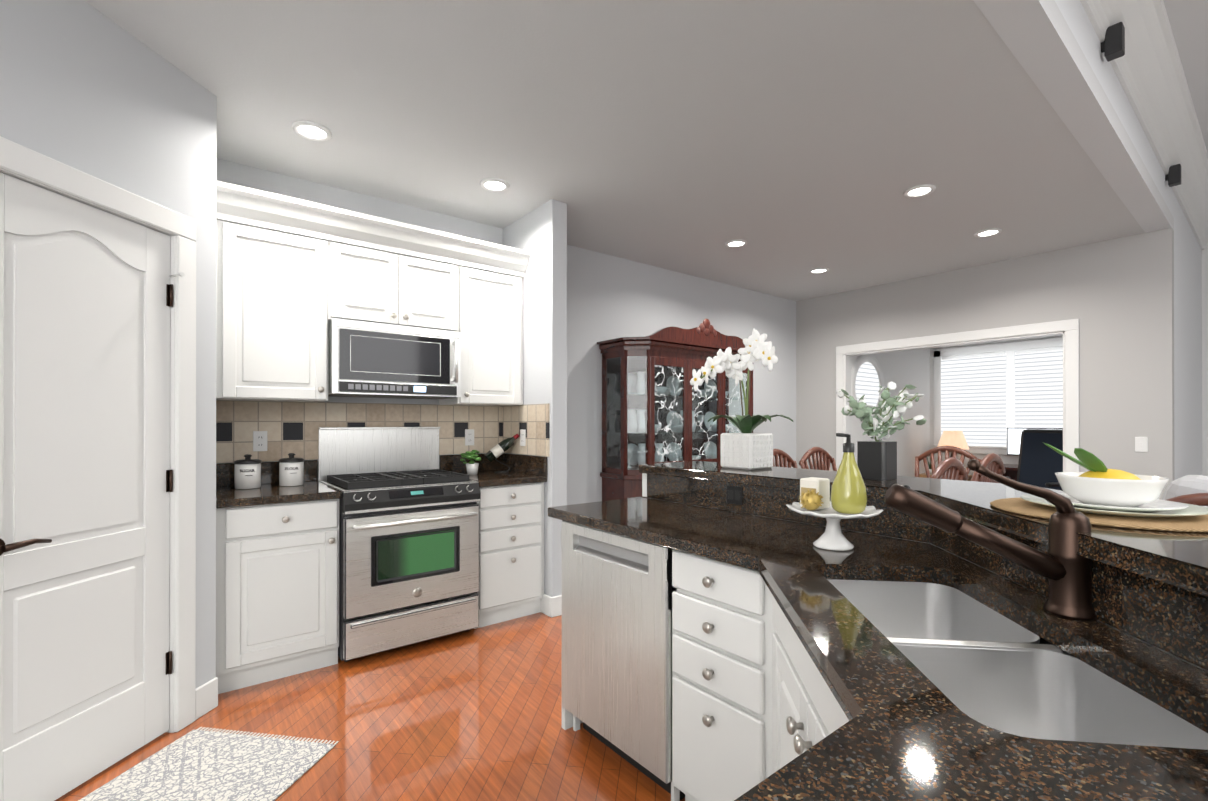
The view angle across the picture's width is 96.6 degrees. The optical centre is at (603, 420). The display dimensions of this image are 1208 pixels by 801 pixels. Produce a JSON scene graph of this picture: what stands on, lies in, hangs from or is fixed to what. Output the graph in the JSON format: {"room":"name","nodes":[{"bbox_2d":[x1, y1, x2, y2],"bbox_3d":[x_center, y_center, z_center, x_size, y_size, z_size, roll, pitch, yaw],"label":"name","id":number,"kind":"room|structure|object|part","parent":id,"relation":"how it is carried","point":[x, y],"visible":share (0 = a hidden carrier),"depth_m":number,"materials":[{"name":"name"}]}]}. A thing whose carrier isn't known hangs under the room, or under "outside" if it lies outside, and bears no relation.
{"room":"kitchen","nodes":[
{"label":"kitchen","id":0,"kind":"room"},
{"bbox_2d":[0,0,216,688],"bbox_3d":[-1.996,-0.096,0.728,0.120,2.730,3.400,0,0,7],"label":"wall","id":1,"kind":"structure","parent":0,"point":[86,87],"depth_m":2.04,"materials":[{"name":"grey paint"}]},
{"bbox_2d":[0,173,184,800],"bbox_3d":[-1.785,0.251,1.868,0.125,2.018,0.660,0,0,7],"label":"door","id":2,"kind":"structure","parent":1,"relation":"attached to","point":[86,472],"depth_m":1.86,"materials":[{"name":"white wood"}]},
{"bbox_2d":[0,136,195,732],"bbox_3d":[-1.850,0.209,1.876,0.140,2.128,0.845,0,0,7],"label":"door frame","id":3,"kind":"structure","parent":1,"relation":"attached to","point":[23,163],"depth_m":2.20,"materials":[{"name":"white wood"}]},
{"bbox_2d":[216,158,223,463],"bbox_3d":[-1.994,-0.090,2.639,0.120,2.730,0.680,0,0,-38],"label":"wall","id":4,"kind":"structure","parent":0,"point":[220,162],"depth_m":2.98,"materials":[{"name":"grey paint"}]},
{"bbox_2d":[55,612,684,800],"bbox_3d":[2.051,1.299,0.477,12.900,0.060,9.900,0,0,-38],"label":"floor","id":5,"kind":"structure","parent":0,"point":[473,714],"depth_m":2.24,"materials":[{"name":"brown wood"}]},
{"bbox_2d":[78,727,338,800],"bbox_3d":[-1.460,1.267,1.588,0.640,0.008,1.206,0,0,9],"label":"runner rug","id":6,"kind":"object","parent":5,"relation":"on","point":[201,765],"visible":0.98,"depth_m":1.95,"materials":[{"name":"white fabric"}]},
{"bbox_2d":[216,482,543,693],"bbox_3d":[-1.263,0.839,3.243,1.772,0.874,0.649,0,0,-38],"label":"base cabinets","id":7,"kind":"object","parent":5,"relation":"on","point":[277,591],"depth_m":2.68,"materials":[{"name":"white wood"}]},
{"bbox_2d":[216,453,546,507],"bbox_3d":[-1.266,0.319,3.249,1.774,0.165,0.637,0,0,-38],"label":"countertop","id":8,"kind":"structure","parent":7,"relation":"on","point":[525,469],"depth_m":3.12,"materials":[{"name":"black stone"}]},
{"bbox_2d":[234,454,261,488],"bbox_3d":[-1.915,0.270,2.892,0.124,0.181,0.124,0,0,-38],"label":"sugar canister","id":9,"kind":"object","parent":8,"relation":"on","point":[247,479],"visible":1,"depth_m":2.85,"materials":[{"name":"white ceramic"}]},
{"bbox_2d":[279,453,303,485],"bbox_3d":[-1.754,0.270,3.019,0.124,0.181,0.124,0,0,-38],"label":"flour canister","id":10,"kind":"object","parent":8,"relation":"on","point":[292,477],"visible":1,"depth_m":2.97,"materials":[{"name":"white ceramic"}]},
{"bbox_2d":[460,450,480,474],"bbox_3d":[-0.898,0.279,3.641,0.140,0.167,0.150,0,0,-38],"label":"potted plant","id":11,"kind":"object","parent":8,"relation":"on","point":[472,466],"visible":1,"depth_m":3.62,"materials":[{"name":"green plant"}]},
{"bbox_2d":[484,434,518,472],"bbox_3d":[-0.725,0.226,3.800,0.237,0.275,0.116,0,0,-38],"label":"holder","id":12,"kind":"object","parent":8,"relation":"on","point":[498,450],"visible":0.98,"depth_m":3.77,"materials":[{"name":"black metal"}]},
{"bbox_2d":[319,469,480,661],"bbox_3d":[-1.216,0.801,3.217,0.752,0.950,0.694,0,0,-38],"label":"gas range","id":13,"kind":"object","parent":5,"relation":"on","point":[408,557],"visible":0.96,"depth_m":2.96,"materials":[{"name":"grey metal"}]},
{"bbox_2d":[318,427,439,481],"bbox_3d":[-1.433,0.205,3.493,0.750,0.333,0.036,0,0,-38],"label":"panel","id":14,"kind":"object","parent":13,"relation":"attached to","point":[349,450],"visible":0.92,"depth_m":3.47,"materials":[{"name":"silver metal"}]},
{"bbox_2d":[601,470,646,500],"bbox_3d":[0.385,0.880,4.658,0.660,0.801,0.465,0,0,-38],"label":"china cabinet","id":15,"kind":"object","parent":5,"relation":"on","point":[614,486],"depth_m":4.42,"materials":[{"name":"brown wood"}]},
{"bbox_3d":[0.780,-0.064,4.958,1.642,0.930,0.396,0,0,-38],"label":"glass","id":16,"kind":"part","parent":15,"relation":"part of","materials":[{"name":"clear glass"}]},
{"bbox_2d":[773,449,797,467],"bbox_3d":[1.462,0.746,3.923,0.514,1.071,0.548,0,0,-38],"label":"dining chair","id":17,"kind":"object","parent":5,"relation":"on","point":[784,458],"visible":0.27,"depth_m":4.14,"materials":[{"name":"brown wood"}]},
{"bbox_2d":[799,447,836,470],"bbox_3d":[1.917,0.747,4.282,0.514,1.071,0.548,0,0,-38],"label":"dining chair","id":18,"kind":"object","parent":5,"relation":"on","point":[825,459],"visible":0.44,"depth_m":4.45,"materials":[{"name":"brown wood"}]},
{"bbox_2d":[548,459,1207,800],"bbox_3d":[-0.071,0.670,0.779,3.340,1.198,2.500,0,0,-38],"label":"base cabinet","id":19,"kind":"object","parent":5,"relation":"on","point":[929,639],"visible":1,"depth_m":0.98,"materials":[{"name":"white"}]},
{"bbox_2d":[561,520,684,800],"bbox_3d":[0.206,0.839,2.115,0.492,0.868,0.608,0,0,-38],"label":"stainless steel dishwasher","id":20,"kind":"object","parent":19,"relation":"in","point":[616,643],"visible":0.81,"depth_m":1.91,"materials":[{"name":"grey metal"}]},
{"bbox_2d":[727,486,741,504],"bbox_3d":[0.515,0.293,2.124,0.005,0.070,0.075,0,0,-38],"label":"outlet","id":21,"kind":"object","parent":19,"relation":"attached to","point":[734,494],"visible":1,"depth_m":2.12,"materials":[{"name":"black plastic"}]},
{"bbox_2d":[690,328,792,469],"bbox_3d":[0.591,-0.091,2.286,0.418,0.587,0.472,0,0,-38],"label":"orchid","id":22,"kind":"object","parent":19,"relation":"on","point":[746,449],"visible":1,"depth_m":2.27,"materials":[{"name":"white plant"}]},
{"bbox_2d":[786,501,882,550],"bbox_3d":[0.651,0.300,1.528,0.256,0.113,0.256,0,0,-38],"label":"cake stand","id":23,"kind":"object","parent":19,"relation":"on","point":[832,537],"visible":0.88,"depth_m":1.50,"materials":[{"name":"white ceramic"}]},
{"bbox_2d":[799,489,823,509],"bbox_3d":[0.582,0.221,1.512,0.067,0.060,0.065,0,0,-38],"label":"decorative ball","id":24,"kind":"object","parent":23,"relation":"on","point":[811,500],"visible":0.94,"depth_m":1.50,"materials":[{"name":"gold metal"}]},
{"bbox_2d":[800,477,829,509],"bbox_3d":[0.615,0.210,1.570,0.067,0.085,0.060,0,0,-38],"label":"candle jar","id":25,"kind":"object","parent":23,"relation":"on","point":[821,486],"visible":0.6,"depth_m":1.55,"materials":[{"name":"white wax"}]},
{"bbox_2d":[830,433,866,513],"bbox_3d":[0.679,0.143,1.494,0.094,0.219,0.094,0,0,-38],"label":"soap bottle","id":26,"kind":"object","parent":23,"relation":"on","point":[848,492],"visible":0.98,"depth_m":1.47,"materials":[{"name":"yellow glass"}]},
{"bbox_2d":[836,382,926,480],"bbox_3d":[0.958,0.030,1.882,0.330,0.344,0.289,0,0,-38],"label":"eucalyptus","id":27,"kind":"object","parent":19,"relation":"on","point":[877,459],"visible":1,"depth_m":1.85,"materials":[{"name":"green plant"}]},
{"bbox_2d":[990,498,1207,532],"bbox_3d":[1.092,0.197,1.163,0.420,0.006,0.420,0,0,-38],"label":"woven placemat","id":28,"kind":"object","parent":19,"relation":"on","point":[1021,506],"visible":0.6,"depth_m":1.06,"materials":[{"name":"wicker"}]},
{"bbox_2d":[1021,443,1207,517],"bbox_3d":[1.092,0.121,1.163,0.304,0.144,0.304,0,0,-38],"label":"plate","id":29,"kind":"object","parent":28,"relation":"on","point":[1099,488],"visible":0.85,"depth_m":1.12,"materials":[{"name":"white ceramic"}]},
{"bbox_2d":[919,473,972,480],"bbox_3d":[4.352,0.986,6.878,0.440,0.600,0.500,0,0,-38],"label":"wood side table","id":30,"kind":"object","parent":5,"relation":"on","point":[923,475],"visible":0.08,"depth_m":6.84,"materials":[{"name":"brown wood"}]},
{"bbox_2d":[927,457,937,474],"bbox_3d":[4.179,0.560,6.899,0.160,0.251,0.179,0,0,-38],"label":"succulent","id":31,"kind":"object","parent":30,"relation":"on","point":[930,469],"visible":0.5,"depth_m":6.88,"materials":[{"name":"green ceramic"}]},
{"bbox_2d":[937,431,968,456],"bbox_3d":[4.458,0.405,6.875,0.350,0.560,0.350,0,0,-38],"label":"light","id":32,"kind":"object","parent":30,"relation":"on","point":[954,438],"visible":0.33,"depth_m":6.77,"materials":[{"name":"beige fabric"}]},
{"bbox_2d":[915,446,980,477],"bbox_3d":[2.773,0.747,4.487,0.548,1.071,0.514,0,0,-38],"label":"dining chair","id":33,"kind":"object","parent":5,"relation":"on","point":[939,450],"visible":0.31,"depth_m":4.67,"materials":[{"name":"brown wood"}]},
{"bbox_2d":[929,457,967,480],"bbox_3d":[1.840,0.744,3.281,0.514,1.071,0.548,0,0,-38],"label":"dining chair","id":34,"kind":"object","parent":5,"relation":"on","point":[950,468],"visible":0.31,"depth_m":3.08,"materials":[{"name":"brown wood"}]},
{"bbox_2d":[971,453,1005,482],"bbox_3d":[2.390,0.745,3.715,0.514,1.071,0.548,0,0,-38],"label":"dining chair","id":35,"kind":"object","parent":5,"relation":"on","point":[992,462],"visible":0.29,"depth_m":3.50,"materials":[{"name":"brown wood"}]},
{"bbox_2d":[1002,464,1017,480],"bbox_3d":[5.158,0.909,6.050,0.640,0.750,1.500,0,0,-38],"label":"office desk","id":36,"kind":"object","parent":5,"relation":"on","point":[1011,470],"depth_m":6.61,"materials":[{"name":"brown wood"}]},
{"bbox_2d":[1007,428,1062,454],"bbox_3d":[5.110,0.309,6.371,0.540,0.450,0.143,0,0,43],"label":"monitor","id":37,"kind":"object","parent":36,"relation":"on","point":[1013,440],"visible":0.06,"depth_m":6.44,"materials":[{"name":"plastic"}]},
{"bbox_2d":[1006,429,1062,490],"bbox_3d":[4.562,0.686,5.753,0.767,1.195,0.717,0,0,-38],"label":"office chair","id":38,"kind":"object","parent":5,"relation":"on","point":[1040,463],"visible":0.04,"depth_m":5.82,"materials":[{"name":"black leather"}]},
{"bbox_2d":[220,160,795,504],"bbox_3d":[0.034,-0.085,4.774,5.950,2.730,0.140,0,0,-38],"label":"wall","id":39,"kind":"structure","parent":0,"point":[609,297],"depth_m":4.66,"materials":[{"name":"grey paint"}]},
{"bbox_2d":[216,209,331,401],"bbox_3d":[-1.849,-0.575,2.983,0.524,0.920,0.337,0,0,-38],"label":"upper cabinet","id":40,"kind":"object","parent":39,"relation":"attached to","point":[294,276],"depth_m":2.85,"materials":[{"name":"white wood"}]},
{"bbox_2d":[216,400,549,462],"bbox_3d":[-1.260,0.130,3.243,1.778,0.492,0.660,0,0,-38],"label":"tile backsplash","id":41,"kind":"structure","parent":39,"relation":"attached to","point":[290,427],"depth_m":3.42,"materials":[{"name":"tile"}]},
{"bbox_2d":[253,431,266,451],"bbox_3d":[-1.972,0.116,3.087,0.070,0.116,0.006,0,0,-38],"label":"outlet","id":42,"kind":"object","parent":41,"relation":"attached to","point":[259,440],"visible":1,"depth_m":3.08,"materials":[{"name":"white plastic"}]},
{"bbox_2d":[465,429,473,445],"bbox_3d":[-0.968,0.118,3.879,0.070,0.116,0.006,0,0,-38],"label":"outlet","id":43,"kind":"object","parent":41,"relation":"attached to","point":[469,436],"visible":1,"depth_m":3.88,"materials":[{"name":"white plastic"}]},
{"bbox_2d":[520,429,525,445],"bbox_3d":[-0.572,0.118,3.787,0.006,0.116,0.070,0,0,-38],"label":"outlet","id":44,"kind":"object","parent":41,"relation":"attached to","point":[522,437],"visible":1,"depth_m":3.79,"materials":[{"name":"white plastic"}]},
{"bbox_2d":[332,233,463,332],"bbox_3d":[-1.344,-0.803,3.382,0.764,0.460,0.337,0,0,-38],"label":"upper cabinet","id":45,"kind":"object","parent":39,"relation":"attached to","point":[374,282],"depth_m":3.24,"materials":[{"name":"white wood"}]},
{"bbox_2d":[328,318,460,399],"bbox_3d":[-1.312,-0.360,3.341,0.752,0.420,0.437,0,0,-38],"label":"over-the-range microwave","id":46,"kind":"object","parent":45,"relation":"attached to","point":[372,360],"visible":1,"depth_m":3.17,"materials":[{"name":"silver metal"}]},
{"bbox_2d":[439,261,524,405],"bbox_3d":[-0.854,-0.572,3.768,0.484,0.920,0.337,0,0,-38],"label":"upper cabinet","id":47,"kind":"object","parent":39,"relation":"attached to","point":[492,337],"depth_m":3.64,"materials":[{"name":"white wood"}]},
{"bbox_2d":[503,199,566,596],"bbox_3d":[-0.506,-0.087,3.820,0.120,2.730,0.690,0,0,-38],"label":"wall","id":48,"kind":"structure","parent":0,"point":[540,233],"depth_m":3.57,"materials":[{"name":"grey paint"}]},
{"bbox_2d":[540,594,554,617],"bbox_3d":[-0.555,1.213,3.769,0.015,0.130,0.705,0,0,-38],"label":"baseboard","id":49,"kind":"structure","parent":48,"relation":"attached to","point":[547,603],"depth_m":3.52,"materials":[{"name":"white wood"}]},
{"bbox_2d":[555,595,561,611],"bbox_3d":[-0.439,1.213,3.841,0.015,0.130,0.675,0,0,-38],"label":"baseboard","id":50,"kind":"structure","parent":48,"relation":"attached to","point":[558,599],"depth_m":3.52,"materials":[{"name":"white wood"}]},
{"bbox_2d":[84,0,1173,300],"bbox_3d":[0.513,-1.504,3.162,7.200,0.100,3.270,0,0,-38],"label":"ceiling","id":51,"kind":"structure","parent":0,"point":[792,142],"depth_m":2.62,"materials":[{"name":"white paint"}]},
{"bbox_2d":[292,121,331,140],"bbox_3d":[-1.462,-1.449,2.694,0.179,0.011,0.179,0,0,-44],"label":"recessed light","id":52,"kind":"object","parent":51,"relation":"in","point":[310,130],"depth_m":2.69,"materials":[{"name":"white"}]},
{"bbox_2d":[480,178,509,191],"bbox_3d":[-0.670,-1.447,3.305,0.179,0.011,0.179,0,0,-44],"label":"recessed light","id":53,"kind":"object","parent":51,"relation":"in","point":[490,184],"depth_m":3.30,"materials":[{"name":"white"}]},
{"bbox_2d":[725,239,746,247],"bbox_3d":[1.077,-1.444,4.384,0.179,0.011,0.179,0,0,28],"label":"recessed light","id":54,"kind":"object","parent":51,"relation":"in","point":[732,243],"depth_m":4.38,"materials":[{"name":"white"}]},
{"bbox_2d":[809,268,828,273],"bbox_3d":[2.066,-1.442,5.165,0.179,0.011,0.179,0,0,-44],"label":"recessed light","id":55,"kind":"object","parent":51,"relation":"in","point":[817,270],"depth_m":5.16,"materials":[{"name":"white"}]},
{"bbox_2d":[903,184,935,197],"bbox_3d":[1.988,-1.447,3.390,0.179,0.011,0.179,0,0,-44],"label":"recessed light","id":56,"kind":"object","parent":51,"relation":"in","point":[920,190],"depth_m":3.38,"materials":[{"name":"white plastic"}]},
{"bbox_2d":[974,228,1001,236],"bbox_3d":[2.952,-1.445,4.138,0.179,0.011,0.179,0,0,-44],"label":"recessed light","id":57,"kind":"object","parent":51,"relation":"in","point":[994,231],"depth_m":4.13,"materials":[{"name":"white"}]},
{"bbox_2d":[851,348,929,476],"bbox_3d":[3.611,-0.079,6.819,2.200,2.730,0.120,0,0,-38],"label":"wall","id":58,"kind":"structure","parent":0,"point":[901,369],"depth_m":7.04,"materials":[{"name":"white paint"}]},
{"bbox_2d":[851,354,883,418],"bbox_3d":[3.106,-0.396,6.330,0.810,0.810,0.022,0,0,-38],"label":"porthole window","id":59,"kind":"structure","parent":58,"relation":"in","point":[867,380],"depth_m":6.33,"materials":[{"name":"white glass"}]},
{"bbox_2d":[796,228,1173,499],"bbox_3d":[3.292,-0.083,5.351,0.120,2.730,3.270,0,0,-38],"label":"wall","id":60,"kind":"structure","parent":0,"point":[1115,297],"depth_m":4.45,"materials":[{"name":"grey paint"}]},
{"bbox_2d":[836,319,1078,471],"bbox_3d":[3.323,0.219,5.298,0.145,2.125,2.090,0,0,-38],"label":"door frame","id":61,"kind":"structure","parent":60,"relation":"attached to","point":[1068,330],"depth_m":4.87,"materials":[{"name":"white wood"}]},
{"bbox_2d":[1135,437,1147,451],"bbox_3d":[4.152,0.181,4.157,0.008,0.115,0.070,0,0,-38],"label":"switch plate","id":62,"kind":"object","parent":60,"relation":"attached to","point":[1141,444],"visible":1,"depth_m":4.16,"materials":[{"name":"white plastic"}]},
{"bbox_2d":[930,249,1207,475],"bbox_3d":[7.086,-0.331,4.288,0.120,3.220,9.640,0,0,-38],"label":"wall","id":63,"kind":"structure","parent":0,"point":[1010,459],"depth_m":5.46,"materials":[{"name":"white paint"}]},
{"bbox_2d":[932,337,1062,454],"bbox_3d":[5.008,-0.279,6.788,0.044,1.410,1.580,0,0,-38],"label":"window blinds","id":64,"kind":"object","parent":63,"relation":"in","point":[986,396],"depth_m":6.83,"materials":[{"name":"white plastic"}]},
{"bbox_2d":[973,0,1201,479],"bbox_3d":[2.345,-0.336,2.612,9.400,3.220,0.140,0,0,-38],"label":"wall","id":65,"kind":"structure","parent":0,"point":[1027,32],"depth_m":2.96,"materials":[{"name":"white paint"}]},
{"bbox_2d":[1101,22,1124,61],"bbox_3d":[2.333,-1.736,2.469,0.070,0.130,0.075,0,0,-38],"label":"speaker","id":66,"kind":"object","parent":65,"relation":"attached to","point":[1113,46],"visible":0.94,"depth_m":2.45,"materials":[{"name":"black plastic"}]},
{"bbox_2d":[1080,0,1207,249],"bbox_3d":[2.445,-1.848,2.490,9.400,0.195,0.180,0,0,-38],"label":"crown molding","id":67,"kind":"structure","parent":65,"relation":"attached to","point":[1148,69],"depth_m":2.85,"materials":[{"name":"white wood"}]},
{"bbox_2d":[1165,164,1180,186],"bbox_3d":[4.021,-1.732,3.801,0.070,0.130,0.075,0,0,-38],"label":"speaker","id":68,"kind":"object","parent":65,"relation":"attached to","point":[1173,177],"visible":0.96,"depth_m":3.77,"materials":[{"name":"black plastic"}]},
{"bbox_2d":[1162,475,1207,507],"bbox_3d":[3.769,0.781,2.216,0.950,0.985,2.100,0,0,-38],"label":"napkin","id":69,"kind":"object","parent":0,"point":[1188,484],"visible":0.15,"depth_m":2.72,"materials":[{"name":"grey fabric"}]},
{"bbox_2d":[1163,0,1207,152],"bbox_3d":[4.437,-2.002,0.127,9.600,0.100,6.380,0,0,-38],"label":"ceiling","id":70,"kind":"structure","parent":0,"point":[1188,20],"depth_m":2.79,"materials":[{"name":"white paint"}]},
{"bbox_2d":[1166,493,1207,505],"bbox_3d":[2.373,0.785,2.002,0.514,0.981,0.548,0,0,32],"label":"napkin","id":71,"kind":"object","parent":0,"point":[1199,499],"visible":0.15,"depth_m":2.23,"materials":[{"name":"beige fabric"}]}
]}

